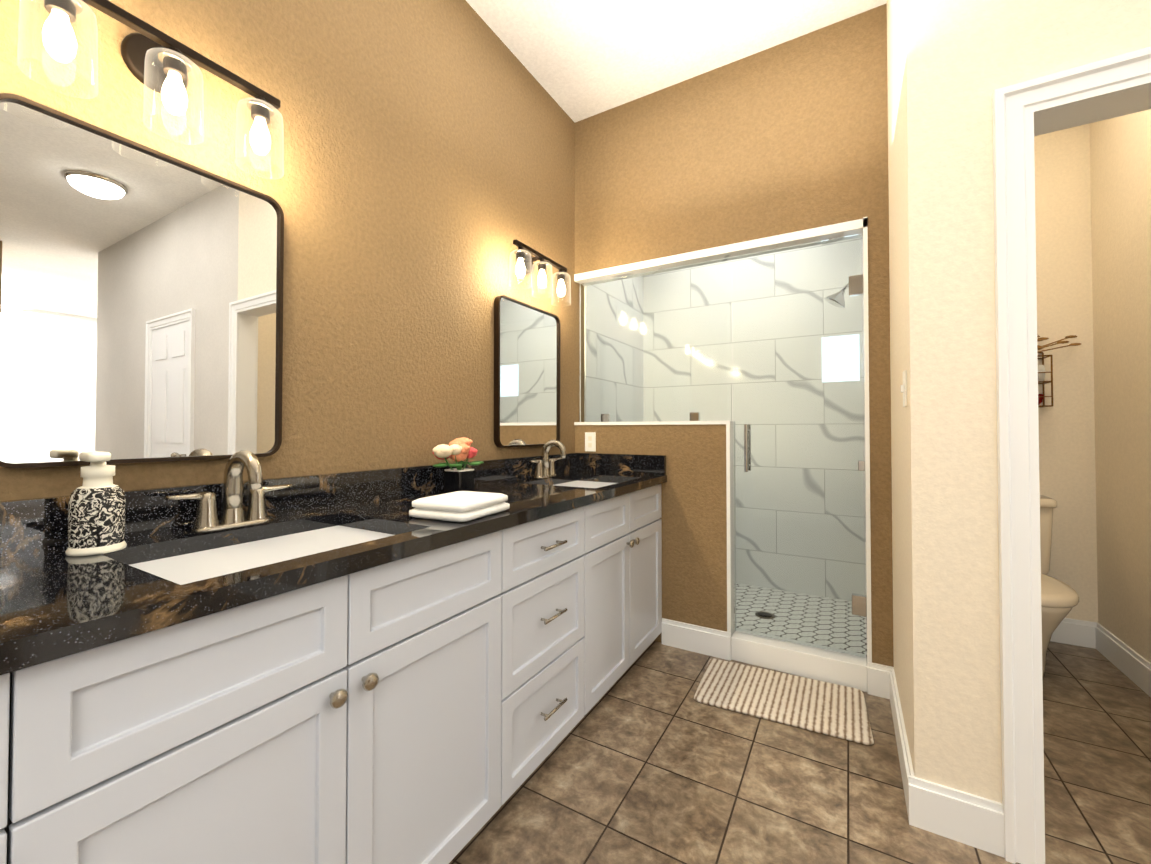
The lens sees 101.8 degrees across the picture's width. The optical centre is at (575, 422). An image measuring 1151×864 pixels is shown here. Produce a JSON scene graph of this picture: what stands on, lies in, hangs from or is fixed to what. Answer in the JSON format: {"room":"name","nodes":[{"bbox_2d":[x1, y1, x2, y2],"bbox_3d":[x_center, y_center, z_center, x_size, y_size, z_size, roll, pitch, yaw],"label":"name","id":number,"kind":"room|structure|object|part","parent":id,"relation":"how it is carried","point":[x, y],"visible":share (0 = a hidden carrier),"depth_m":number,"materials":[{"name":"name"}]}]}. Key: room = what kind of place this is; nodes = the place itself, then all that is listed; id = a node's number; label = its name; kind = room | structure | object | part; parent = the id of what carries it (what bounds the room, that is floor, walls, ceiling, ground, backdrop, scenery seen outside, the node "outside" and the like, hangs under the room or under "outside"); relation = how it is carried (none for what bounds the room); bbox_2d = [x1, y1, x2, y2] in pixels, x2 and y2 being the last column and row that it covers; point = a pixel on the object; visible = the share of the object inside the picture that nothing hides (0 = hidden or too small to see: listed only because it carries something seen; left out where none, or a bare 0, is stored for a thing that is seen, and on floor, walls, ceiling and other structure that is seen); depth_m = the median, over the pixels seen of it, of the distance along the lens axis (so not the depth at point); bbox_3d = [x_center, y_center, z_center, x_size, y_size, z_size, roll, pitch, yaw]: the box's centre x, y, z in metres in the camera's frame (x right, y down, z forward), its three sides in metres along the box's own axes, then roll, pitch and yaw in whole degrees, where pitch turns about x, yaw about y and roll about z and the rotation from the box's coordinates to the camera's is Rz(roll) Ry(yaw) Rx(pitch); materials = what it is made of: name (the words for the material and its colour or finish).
{"room":"bathroom","nodes":[
{"label":"bathroom","id":0,"kind":"room"},
{"bbox_2d":[0,0,643,500],"bbox_3d":[-0.792,-0.337,1.609,0.132,3.050,5.340,-1,-1,30],"label":"wall","id":1,"kind":"structure","parent":0,"point":[420,184],"depth_m":1.66,"materials":[{"name":"paint"}]},
{"bbox_2d":[0,93,283,467],"bbox_3d":[-0.993,-0.274,1.123,0.030,0.735,0.540,-1,-1,30],"label":"mirror","id":2,"kind":"object","parent":1,"relation":"attached to","point":[141,302],"visible":0.96,"depth_m":1.06,"materials":[{"name":"brown mirror"}]},
{"bbox_2d":[17,0,283,179],"bbox_3d":[-0.942,-0.793,1.083,0.166,0.257,0.466,-1,-1,30],"label":"sconce","id":3,"kind":"object","parent":1,"relation":"attached to","point":[155,59],"visible":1,"depth_m":1.06,"materials":[{"name":"glass"}]},
{"bbox_2d":[494,295,559,447],"bbox_3d":[-0.235,-0.239,2.422,0.030,0.725,0.540,-1,-1,30],"label":"mirror","id":4,"kind":"object","parent":1,"relation":"attached to","point":[526,374],"visible":0.85,"depth_m":2.38,"materials":[{"name":"brown mirror"}]},
{"bbox_2d":[509,239,570,306],"bbox_3d":[-0.194,-0.763,2.366,0.166,0.257,0.466,-1,-1,30],"label":"sconce","id":5,"kind":"object","parent":1,"relation":"attached to","point":[523,252],"visible":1,"depth_m":2.34,"materials":[{"name":"glass"}]},
{"bbox_2d":[574,421,735,642],"bbox_3d":[0.422,0.601,2.657,0.918,1.208,0.132,-1,-1,30],"label":"wall","id":6,"kind":"structure","parent":0,"point":[698,505],"depth_m":2.47,"materials":[{"name":"paint"}]},
{"bbox_2d":[585,432,595,451],"bbox_3d":[0.088,0.117,2.785,0.070,0.114,0.007,-1,-1,30],"label":"electrical outlet plate","id":7,"kind":"object","parent":6,"relation":"in","point":[590,441],"visible":1,"depth_m":2.78,"materials":[{"name":"white plastic"}]},
{"bbox_2d":[661,618,730,660],"bbox_3d":[0.628,1.134,2.450,0.363,0.135,0.016,-1,-1,30],"label":"baseboard","id":8,"kind":"structure","parent":6,"relation":"attached to","point":[690,637],"depth_m":2.44,"materials":[{"name":"white wood"}]},
{"bbox_2d":[466,0,886,122],"bbox_3d":[3.527,-1.946,-0.596,10.200,0.100,6.200,-1,-1,30],"label":"ceiling","id":9,"kind":"structure","parent":0,"point":[579,60],"depth_m":2.24,"materials":[{"name":"white paint"}]},
{"bbox_2d":[643,237,863,600],"bbox_3d":[1.019,-0.315,3.018,1.840,3.050,1.080,-1,-1,30],"label":"wall","id":10,"kind":"structure","parent":0,"point":[803,493],"depth_m":3.27,"materials":[{"name":"tile"}]},
{"bbox_2d":[574,12,867,285],"bbox_3d":[0.680,-1.357,2.534,1.520,0.980,0.126,-1,-1,30],"label":"header","id":11,"kind":"object","parent":10,"relation":"attached to","point":[764,150],"visible":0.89,"depth_m":2.40,"materials":[{"name":"paint"}]},
{"bbox_2d":[580,234,866,657],"bbox_3d":[0.816,0.110,2.740,1.516,1.939,0.634,-1,-1,30],"label":"shower enclosure","id":12,"kind":"object","parent":10,"relation":"attached to","point":[855,285],"visible":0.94,"depth_m":2.35,"materials":[{"name":"clear glass"}]},
{"bbox_3d":[0.423,-0.433,2.673,0.912,0.855,0.010,-1,-1,30],"label":"glass panel","id":13,"kind":"part","parent":12,"relation":"part of","materials":[{"name":"clear glass"}]},
{"bbox_3d":[1.070,0.102,2.287,0.574,1.939,0.010,-1,-1,30],"label":"glass door","id":14,"kind":"part","parent":12,"relation":"part of","materials":[{"name":"clear glass"}]},
{"bbox_2d":[822,334,859,381],"bbox_3d":[1.745,-0.419,3.079,0.215,0.300,0.006,-1,-1,30],"label":"shower window","id":15,"kind":"structure","parent":10,"relation":"attached to","point":[845,359],"depth_m":3.08,"materials":[{"name":"white glass"}]},
{"bbox_2d":[449,641,1150,863],"bbox_3d":[3.527,1.194,-0.645,10.200,0.080,6.200,-1,-1,30],"label":"floor","id":16,"kind":"structure","parent":0,"point":[649,759],"depth_m":1.52,"materials":[{"name":"tile"}]},
{"bbox_2d":[0,472,666,863],"bbox_3d":[-0.448,0.748,1.488,0.586,0.878,2.767,-1,-1,30],"label":"bathroom vanity","id":17,"kind":"object","parent":16,"relation":"on","point":[364,666],"depth_m":0.92,"materials":[{"name":"grey wood"}]},
{"bbox_2d":[65,451,126,555],"bbox_3d":[-0.975,0.161,0.955,0.094,0.202,0.088,-1,-1,30],"label":"soap dispenser","id":18,"kind":"object","parent":17,"relation":"on","point":[96,512],"visible":1,"depth_m":0.93,"materials":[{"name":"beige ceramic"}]},
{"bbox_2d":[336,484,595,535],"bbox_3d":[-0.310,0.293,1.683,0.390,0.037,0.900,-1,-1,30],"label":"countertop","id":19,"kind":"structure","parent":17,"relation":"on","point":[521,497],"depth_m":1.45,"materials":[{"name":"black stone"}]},
{"bbox_2d":[433,437,483,493],"bbox_3d":[-0.446,0.166,1.793,0.136,0.218,0.238,-1,-1,30],"label":"flower vase","id":20,"kind":"object","parent":19,"relation":"on","point":[459,451],"visible":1,"depth_m":1.76,"materials":[{"name":"black"}]},
{"bbox_2d":[409,491,509,521],"bbox_3d":[-0.335,0.243,1.373,0.200,0.052,0.235,0,-1,25],"label":"towel stack","id":21,"kind":"object","parent":19,"relation":"on","point":[461,506],"visible":1,"depth_m":1.29,"materials":[{"name":"white fabric"}]},
{"bbox_2d":[694,658,873,744],"bbox_3d":[0.885,1.186,2.031,0.660,0.017,0.400,0,-1,26],"label":"bath mat","id":22,"kind":"object","parent":16,"relation":"on","point":[830,709],"visible":0.94,"depth_m":1.98,"materials":[{"name":"beige fabric"}]},
{"bbox_2d":[731,628,867,691],"bbox_3d":[1.071,1.141,2.270,0.585,0.115,0.132,-1,-1,30],"label":"shower curb","id":23,"kind":"object","parent":16,"relation":"on","point":[828,666],"visible":0.85,"depth_m":2.22,"materials":[{"name":"white stone"}]},
{"bbox_2d":[736,583,866,656],"bbox_3d":[0.954,1.183,2.963,1.520,0.054,0.960,-1,-1,30],"label":"shower floor","id":24,"kind":"structure","parent":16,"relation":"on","point":[798,622],"depth_m":2.75,"materials":[{"name":"tile"}]},
{"bbox_2d":[1040,495,1078,677],"bbox_3d":[2.217,0.800,2.376,0.450,0.800,0.747,-1,-1,30],"label":"toilet","id":25,"kind":"object","parent":16,"relation":"on","point":[1059,600],"visible":0.25,"depth_m":2.15,"materials":[{"name":"beige ceramic"}]},
{"bbox_2d":[861,0,909,749],"bbox_3d":[1.503,-0.327,2.238,0.217,3.050,1.700,-1,-1,30],"label":"wall","id":26,"kind":"structure","parent":0,"point":[884,443],"depth_m":2.05,"materials":[{"name":"paint"}]},
{"bbox_2d":[877,664,924,829],"bbox_3d":[1.170,1.123,1.706,0.040,0.135,0.756,-1,-1,30],"label":"baseboard","id":27,"kind":"structure","parent":26,"relation":"attached to","point":[914,787],"depth_m":1.54,"materials":[{"name":"white wood"}]},
{"bbox_2d":[901,370,906,406],"bbox_3d":[1.059,-0.108,1.510,0.014,0.114,0.070,-1,-1,30],"label":"switch plate","id":28,"kind":"object","parent":26,"relation":"in","point":[904,388],"visible":1,"depth_m":1.49,"materials":[{"name":"white plastic"}]},
{"bbox_2d":[902,0,1150,802],"bbox_3d":[2.719,-0.354,0.476,3.900,3.050,0.120,-1,-1,30],"label":"wall","id":29,"kind":"structure","parent":0,"point":[962,60],"depth_m":1.34,"materials":[{"name":"beige paint"}]},
{"bbox_2d":[992,46,1150,863],"bbox_3d":[1.536,0.130,1.158,0.768,2.104,0.172,-1,-1,30],"label":"door frame","id":30,"kind":"structure","parent":29,"relation":"attached to","point":[1025,113],"depth_m":1.26,"materials":[{"name":"white wood"}]},
{"bbox_2d":[1034,123,1097,622],"bbox_3d":[2.494,-0.319,2.749,0.980,3.050,0.120,-1,-1,30],"label":"wall","id":31,"kind":"structure","parent":0,"point":[1067,476],"depth_m":2.56,"materials":[{"name":"beige paint"}]},
{"bbox_2d":[1037,334,1080,407],"bbox_3d":[2.432,-0.285,2.635,0.596,0.405,0.134,-1,-1,30],"label":"shelf rack","id":32,"kind":"object","parent":31,"relation":"attached to","point":[1041,378],"visible":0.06,"depth_m":2.53,"materials":[{"name":"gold metal"}]},
{"bbox_2d":[1050,618,1150,696],"bbox_3d":[1.976,1.127,1.957,0.860,0.135,1.730,-1,-1,30],"label":"baseboard","id":33,"kind":"structure","parent":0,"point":[1128,661],"depth_m":2.37,"materials":[{"name":"white wood"}]},
{"bbox_2d":[1090,109,1150,662],"bbox_3d":[2.399,-0.335,1.733,0.120,3.050,1.730,-1,-1,30],"label":"wall","id":34,"kind":"structure","parent":0,"point":[1120,163],"depth_m":2.24,"materials":[{"name":"beige paint"}]}
]}

